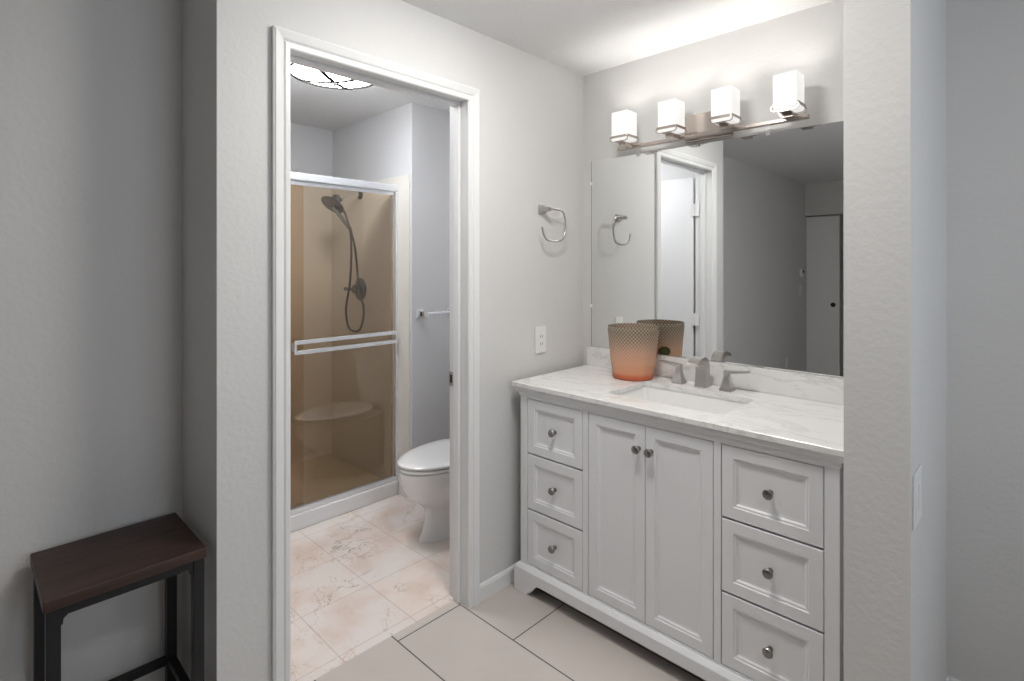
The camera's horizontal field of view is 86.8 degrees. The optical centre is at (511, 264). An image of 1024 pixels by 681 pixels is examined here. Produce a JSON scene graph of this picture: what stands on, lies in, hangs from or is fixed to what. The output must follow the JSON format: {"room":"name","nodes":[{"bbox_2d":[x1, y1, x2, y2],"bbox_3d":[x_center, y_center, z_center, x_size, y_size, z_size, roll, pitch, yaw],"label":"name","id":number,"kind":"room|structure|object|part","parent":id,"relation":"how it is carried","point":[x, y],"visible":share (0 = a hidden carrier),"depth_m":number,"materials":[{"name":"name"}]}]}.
{"room":"bathroom vanity area","nodes":[
{"label":"bathroom vanity area","id":0,"kind":"room"},
{"bbox_2d":[0,0,181,680],"bbox_3d":[-2.224,0.216,0.685,0.102,2.382,3.162,0,0,44],"label":"wall","id":1,"kind":"structure","parent":0,"point":[91,90],"depth_m":1.61,"materials":[{"name":"paint"}]},
{"bbox_2d":[182,0,203,680],"bbox_3d":[-1.008,0.216,1.776,0.325,2.382,0.098,0,0,44],"label":"wall","id":2,"kind":"structure","parent":0,"point":[192,10],"depth_m":1.71,"materials":[{"name":"paint"}]},
{"bbox_2d":[291,123,332,463],"bbox_3d":[-1.662,0.216,3.638,0.110,2.382,1.860,0,0,44],"label":"wall","id":3,"kind":"structure","parent":0,"point":[311,147],"depth_m":3.81,"materials":[{"name":"white paint"}]},
{"bbox_2d":[333,103,449,449],"bbox_3d":[-0.787,0.216,3.756,0.980,2.382,0.470,0,0,44],"label":"wall","id":4,"kind":"structure","parent":0,"point":[413,139],"depth_m":3.36,"materials":[{"name":"white paint"}]},
{"bbox_2d":[415,307,449,317],"bbox_3d":[-0.453,0.294,3.342,0.076,0.052,0.294,0,0,44],"label":"towel bar","id":5,"kind":"object","parent":4,"relation":"attached to","point":[419,313],"visible":0.65,"depth_m":3.26,"materials":[{"name":"silver metal"}]},
{"bbox_3d":[-0.537,0.294,3.255,0.076,0.052,0.052,0,0,44],"label":"post","id":6,"kind":"part","parent":5,"relation":"part of","materials":[{"name":"silver metal"}]},
{"bbox_2d":[204,0,582,680],"bbox_3d":[-0.279,0.216,2.210,0.115,2.382,1.738,0,0,44],"label":"wall","id":7,"kind":"structure","parent":0,"point":[531,106],"depth_m":1.73,"materials":[{"name":"paint"}]},
{"bbox_2d":[271,25,479,680],"bbox_3d":[-0.434,0.339,1.953,0.020,2.137,0.847,0,0,44],"label":"trim","id":8,"kind":"structure","parent":7,"relation":"attached to","point":[284,41],"depth_m":1.68,"materials":[{"name":"white wood"}]},
{"bbox_2d":[291,51,466,605],"bbox_3d":[-0.483,0.356,2.001,0.118,2.102,0.777,0,0,44],"label":"trim","id":9,"kind":"structure","parent":7,"relation":"attached to","point":[463,103],"depth_m":2.25,"materials":[{"name":"white wood"}]},
{"bbox_2d":[449,371,452,385],"bbox_3d":[-0.258,0.482,2.297,0.030,0.060,0.003,0,0,44],"label":"strike plate","id":10,"kind":"object","parent":7,"relation":"attached to","point":[450,372],"visible":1,"depth_m":2.30,"materials":[{"name":"silver metal"}]},
{"bbox_2d":[480,565,513,601],"bbox_3d":[0.112,1.373,2.520,0.012,0.068,0.725,0,0,44],"label":"baseboard","id":11,"kind":"structure","parent":7,"relation":"attached to","point":[492,585],"depth_m":2.33,"materials":[{"name":"white wood"}]},
{"bbox_2d":[535,326,545,353],"bbox_3d":[0.136,0.351,2.547,0.008,0.124,0.076,0,0,44],"label":"wall outlet","id":12,"kind":"object","parent":7,"relation":"attached to","point":[540,332],"visible":1,"depth_m":2.54,"materials":[{"name":"white plastic"}]},
{"bbox_2d":[539,332,543,346],"bbox_3d":[0.138,0.351,2.545,0.002,0.068,0.034,0,0,44],"label":"receptacle","id":13,"kind":"object","parent":12,"relation":"attached to","point":[541,334],"depth_m":2.54,"materials":[{"name":"white plastic"}]},
{"bbox_2d":[538,205,566,241],"bbox_3d":[0.184,-0.195,2.561,0.057,0.177,0.179,0,0,44],"label":"towel ring","id":14,"kind":"object","parent":7,"relation":"attached to","point":[542,209],"visible":1,"depth_m":2.54,"materials":[{"name":"silver metal"}]},
{"bbox_2d":[291,494,705,680],"bbox_3d":[-1.076,1.458,0.375,5.500,0.100,5.720,0,0,44],"label":"floor","id":15,"kind":"structure","parent":0,"point":[360,577],"depth_m":2.13,"materials":[{"name":"tile"}]},
{"bbox_2d":[30,512,206,680],"bbox_3d":[-1.094,1.101,1.510,0.312,0.612,0.351,0,0,44],"label":"stool","id":16,"kind":"object","parent":15,"relation":"on","point":[73,576],"visible":1,"depth_m":1.49,"materials":[{"name":"brown wood"}]},
{"bbox_3d":[-1.300,1.116,1.493,0.028,0.582,0.028,0,0,44],"label":"leg","id":17,"kind":"part","parent":16,"relation":"part of","materials":[{"name":"black metal"}]},
{"bbox_3d":[-1.105,1.116,1.304,0.028,0.582,0.028,0,0,44],"label":"leg","id":18,"kind":"part","parent":16,"relation":"part of","materials":[{"name":"black metal"}]},
{"bbox_3d":[-1.094,0.810,1.510,0.312,0.029,0.351,0,0,44],"label":"seat","id":19,"kind":"part","parent":16,"relation":"part of","materials":[{"name":"brown wood"}]},
{"bbox_3d":[-1.082,1.116,1.718,0.028,0.582,0.028,0,0,44],"label":"leg","id":20,"kind":"part","parent":16,"relation":"part of","materials":[{"name":"black metal"}]},
{"bbox_3d":[-0.887,1.116,1.528,0.028,0.582,0.028,0,0,44],"label":"leg","id":21,"kind":"part","parent":16,"relation":"part of","materials":[{"name":"black metal"}]},
{"bbox_2d":[291,172,409,531],"bbox_3d":[-1.406,0.431,3.130,0.962,1.952,1.288,0,0,44],"label":"shower enclosure","id":22,"kind":"object","parent":15,"relation":"on","point":[350,391],"visible":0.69,"depth_m":3.57,"materials":[{"name":"white"}]},
{"bbox_3d":[-1.371,0.433,2.700,0.006,1.720,0.678,0,0,44],"label":"glass","id":23,"kind":"part","parent":22,"relation":"part of","materials":[{"name":"brown glass"}]},
{"bbox_3d":[-0.953,1.298,3.095,0.012,0.010,0.640,0,0,44],"label":"rail","id":24,"kind":"part","parent":22,"relation":"part of","materials":[{"name":"silver metal"}]},
{"bbox_3d":[-0.953,-0.436,3.095,0.012,0.017,0.640,0,0,44],"label":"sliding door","id":25,"kind":"part","parent":22,"relation":"part of","materials":[{"name":"silver metal"}]},
{"bbox_2d":[321,192,365,331],"bbox_3d":[-1.100,-0.030,3.528,0.269,0.939,0.268,0,0,44],"label":"shower","id":26,"kind":"object","parent":22,"relation":"attached to","point":[333,203],"visible":1,"depth_m":3.50,"materials":[{"name":"silver metal"}]},
{"bbox_3d":[-1.091,-0.298,3.474,0.143,0.156,0.028,0,0,15],"label":"wand handle","id":27,"kind":"part","parent":26,"relation":"part of","materials":[{"name":"silver metal"}]},
{"bbox_3d":[-1.069,-0.444,3.573,0.020,0.068,0.136,0,0,38],"label":"arm","id":28,"kind":"part","parent":26,"relation":"part of","materials":[{"name":"silver metal"}]},
{"bbox_3d":[-1.163,-0.469,2.886,0.065,0.047,1.274,0,0,44],"label":"header rail","id":29,"kind":"part","parent":22,"relation":"part of","materials":[{"name":"silver metal"}]},
{"bbox_2d":[397,438,449,542],"bbox_3d":[-0.290,1.022,2.933,0.466,0.770,0.734,0,0,44],"label":"toilet","id":30,"kind":"object","parent":15,"relation":"on","point":[424,470],"visible":0.31,"depth_m":2.72,"materials":[{"name":"white ceramic"}]},
{"bbox_3d":[-0.361,0.993,2.860,0.374,0.026,0.531,0,0,44],"label":"lid","id":31,"kind":"part","parent":30,"relation":"part of","materials":[{"name":"white ceramic"}]},
{"bbox_3d":[-0.361,1.018,2.861,0.372,0.017,0.529,0,0,44],"label":"seat","id":32,"kind":"part","parent":30,"relation":"part of","materials":[{"name":"white ceramic"}]},
{"bbox_2d":[514,387,843,680],"bbox_3d":[0.643,0.968,2.103,1.263,0.879,0.546,0,0,44],"label":"vanity cabinet","id":33,"kind":"object","parent":15,"relation":"on","point":[719,554],"visible":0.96,"depth_m":1.82,"materials":[{"name":"white wood"}]},
{"bbox_3d":[0.166,1.164,2.220,0.031,0.031,0.032,0,0,44],"label":"knob","id":34,"kind":"part","parent":33,"relation":"part of","materials":[{"name":"silver metal"}]},
{"bbox_3d":[0.166,0.927,2.220,0.031,0.031,0.032,0,0,44],"label":"knob","id":35,"kind":"part","parent":33,"relation":"part of","materials":[{"name":"silver metal"}]},
{"bbox_3d":[0.166,0.690,2.220,0.031,0.031,0.032,0,0,44],"label":"knob","id":36,"kind":"part","parent":33,"relation":"part of","materials":[{"name":"silver metal"}]},
{"bbox_3d":[0.178,1.164,2.232,0.291,0.230,0.019,0,0,44],"label":"drawer","id":37,"kind":"part","parent":33,"relation":"part of","materials":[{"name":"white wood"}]},
{"bbox_3d":[0.178,0.927,2.232,0.291,0.230,0.019,0,0,44],"label":"drawer","id":38,"kind":"part","parent":33,"relation":"part of","materials":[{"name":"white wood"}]},
{"bbox_3d":[0.178,0.690,2.232,0.291,0.230,0.019,0,0,44],"label":"drawer","id":39,"kind":"part","parent":33,"relation":"part of","materials":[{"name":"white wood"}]},
{"bbox_3d":[0.392,0.927,2.024,0.247,0.704,0.019,0,0,44],"label":"cabinet door","id":40,"kind":"part","parent":33,"relation":"part of","materials":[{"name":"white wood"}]},
{"bbox_3d":[0.445,0.659,1.937,0.031,0.031,0.032,0,0,44],"label":"knob","id":41,"kind":"part","parent":33,"relation":"part of","materials":[{"name":"silver metal"}]},
{"bbox_3d":[0.481,0.659,1.902,0.031,0.031,0.032,0,0,44],"label":"knob","id":42,"kind":"part","parent":33,"relation":"part of","materials":[{"name":"silver metal"}]},
{"bbox_2d":[512,346,843,457],"bbox_3d":[0.657,0.470,2.116,1.286,0.114,0.566,0,0,44],"label":"countertop","id":43,"kind":"structure","parent":33,"relation":"on","point":[793,409],"depth_m":2.03,"materials":[{"name":"white stone"}]},
{"bbox_2d":[608,323,658,380],"bbox_3d":[0.546,0.390,2.442,0.226,0.232,0.226,0,0,-18],"label":"basket","id":44,"kind":"object","parent":43,"relation":"on","point":[633,346],"visible":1,"depth_m":2.36,"materials":[{"name":"orange"}]},
{"bbox_2d":[617,386,746,414],"bbox_3d":[0.647,0.602,2.097,0.502,0.148,0.330,0,0,44],"label":"sink basin","id":45,"kind":"object","parent":43,"relation":"in","point":[670,397],"visible":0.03,"depth_m":2.23,"materials":[{"name":"white ceramic"}]},
{"bbox_2d":[659,356,749,392],"bbox_3d":[0.773,0.444,2.237,0.384,0.127,0.116,0,0,44],"label":"faucet","id":46,"kind":"object","parent":43,"relation":"on","point":[702,365],"visible":1,"depth_m":2.24,"materials":[{"name":"silver metal"}]},
{"bbox_3d":[0.691,0.429,2.356,0.100,0.021,0.023,0,0,44],"label":"lever","id":47,"kind":"part","parent":46,"relation":"part of","materials":[{"name":"silver metal"}]},
{"bbox_3d":[0.719,0.467,2.329,0.047,0.080,0.047,0,0,44],"label":"handle","id":48,"kind":"part","parent":46,"relation":"part of","materials":[{"name":"silver metal"}]},
{"bbox_3d":[0.772,0.444,2.238,0.049,0.127,0.116,0,0,44],"label":"spout","id":49,"kind":"part","parent":46,"relation":"part of","materials":[{"name":"silver metal"}]},
{"bbox_3d":[0.868,0.467,2.184,0.047,0.080,0.047,0,0,44],"label":"handle","id":50,"kind":"part","parent":46,"relation":"part of","materials":[{"name":"silver metal"}]},
{"bbox_3d":[0.895,0.429,2.158,0.100,0.021,0.023,0,0,44],"label":"lever","id":51,"kind":"part","parent":46,"relation":"part of","materials":[{"name":"silver metal"}]},
{"bbox_3d":[0.649,0.548,2.109,1.247,0.039,0.529,0,0,44],"label":"crown moulding","id":52,"kind":"part","parent":33,"relation":"part of","materials":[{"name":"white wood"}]},
{"bbox_3d":[0.570,0.927,1.851,0.247,0.704,0.019,0,0,44],"label":"cabinet door","id":53,"kind":"part","parent":33,"relation":"part of","materials":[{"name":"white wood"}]},
{"bbox_3d":[0.772,1.164,1.630,0.031,0.031,0.032,0,0,44],"label":"knob","id":54,"kind":"part","parent":33,"relation":"part of","materials":[{"name":"silver metal"}]},
{"bbox_3d":[0.772,0.927,1.630,0.031,0.031,0.032,0,0,44],"label":"knob","id":55,"kind":"part","parent":33,"relation":"part of","materials":[{"name":"silver metal"}]},
{"bbox_3d":[0.772,0.690,1.630,0.031,0.031,0.032,0,0,44],"label":"knob","id":56,"kind":"part","parent":33,"relation":"part of","materials":[{"name":"silver metal"}]},
{"bbox_3d":[0.784,1.164,1.643,0.292,0.230,0.019,0,0,44],"label":"drawer","id":57,"kind":"part","parent":33,"relation":"part of","materials":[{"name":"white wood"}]},
{"bbox_3d":[0.784,0.927,1.643,0.292,0.230,0.019,0,0,44],"label":"drawer","id":58,"kind":"part","parent":33,"relation":"part of","materials":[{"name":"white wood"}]},
{"bbox_3d":[0.784,0.690,1.643,0.292,0.230,0.019,0,0,44],"label":"drawer","id":59,"kind":"part","parent":33,"relation":"part of","materials":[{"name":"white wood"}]},
{"bbox_2d":[291,0,833,130],"bbox_3d":[-1.030,-1.024,0.351,5.600,0.100,5.750,0,0,44],"label":"ceiling","id":60,"kind":"structure","parent":0,"point":[582,37],"depth_m":2.22,"materials":[{"name":"white paint"}]},
{"bbox_2d":[291,63,373,89],"bbox_3d":[-0.845,-0.912,2.578,0.484,0.124,0.484,0,0,44],"label":"ceiling light","id":61,"kind":"object","parent":60,"relation":"attached to","point":[307,75],"visible":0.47,"depth_m":2.57,"materials":[{"name":"white glass"}]},
{"bbox_2d":[583,0,1023,680],"bbox_3d":[1.623,0.216,1.656,3.615,2.382,0.120,0,0,44],"label":"wall","id":62,"kind":"structure","parent":0,"point":[985,38],"depth_m":1.73,"materials":[{"name":"paint"}]},
{"bbox_2d":[609,70,809,150],"bbox_3d":[0.786,-0.617,2.270,0.824,0.160,0.165,0,0,44],"label":"vanity light","id":63,"kind":"object","parent":62,"relation":"attached to","point":[788,88],"visible":1,"depth_m":2.22,"materials":[{"name":"white glass"}]},
{"bbox_3d":[0.515,-0.631,2.486,0.085,0.132,0.085,0,0,44],"label":"lamp shade","id":64,"kind":"part","parent":63,"relation":"part of","materials":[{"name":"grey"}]},
{"bbox_3d":[0.683,-0.631,2.323,0.085,0.132,0.085,0,0,44],"label":"lamp shade","id":65,"kind":"part","parent":63,"relation":"part of","materials":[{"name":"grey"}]},
{"bbox_3d":[0.851,-0.631,2.159,0.085,0.132,0.085,0,0,44],"label":"lamp shade","id":66,"kind":"part","parent":63,"relation":"part of","materials":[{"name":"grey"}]},
{"bbox_3d":[1.019,-0.631,1.996,0.085,0.132,0.085,0,0,44],"label":"lamp shade","id":67,"kind":"part","parent":63,"relation":"part of","materials":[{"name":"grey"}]},
{"bbox_2d":[587,346,843,404],"bbox_3d":[0.848,0.460,2.312,1.286,0.094,0.019,0,0,44],"label":"backsplash","id":68,"kind":"structure","parent":62,"relation":"attached to","point":[827,389],"depth_m":2.16,"materials":[{"name":"white stone"}]},
{"bbox_2d":[590,121,843,377],"bbox_3d":[0.858,-0.063,2.309,1.284,0.947,0.010,0,0,44],"label":"wall mirror","id":69,"kind":"object","parent":62,"relation":"attached to","point":[733,248],"visible":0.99,"depth_m":2.26,"materials":[{"name":"silver mirror"}]},
{"bbox_2d":[947,675,959,680],"bbox_3d":[2.109,1.373,1.091,1.932,0.068,0.012,0,0,44],"label":"baseboard","id":70,"kind":"structure","parent":62,"relation":"attached to","point":[949,677],"depth_m":1.75,"materials":[{"name":"white wood"}]},
{"bbox_2d":[844,0,946,680],"bbox_3d":[1.128,0.216,1.566,0.137,2.382,0.700,0,0,44],"label":"wall","id":71,"kind":"structure","parent":0,"point":[895,51],"depth_m":1.33,"materials":[{"name":"paint"}]},
{"bbox_2d":[913,464,921,530],"bbox_3d":[0.993,0.568,1.326,0.005,0.130,0.112,0,0,44],"label":"light switch","id":72,"kind":"object","parent":71,"relation":"attached to","point":[917,478],"visible":1,"depth_m":1.31,"materials":[{"name":"white plastic"}]}
]}

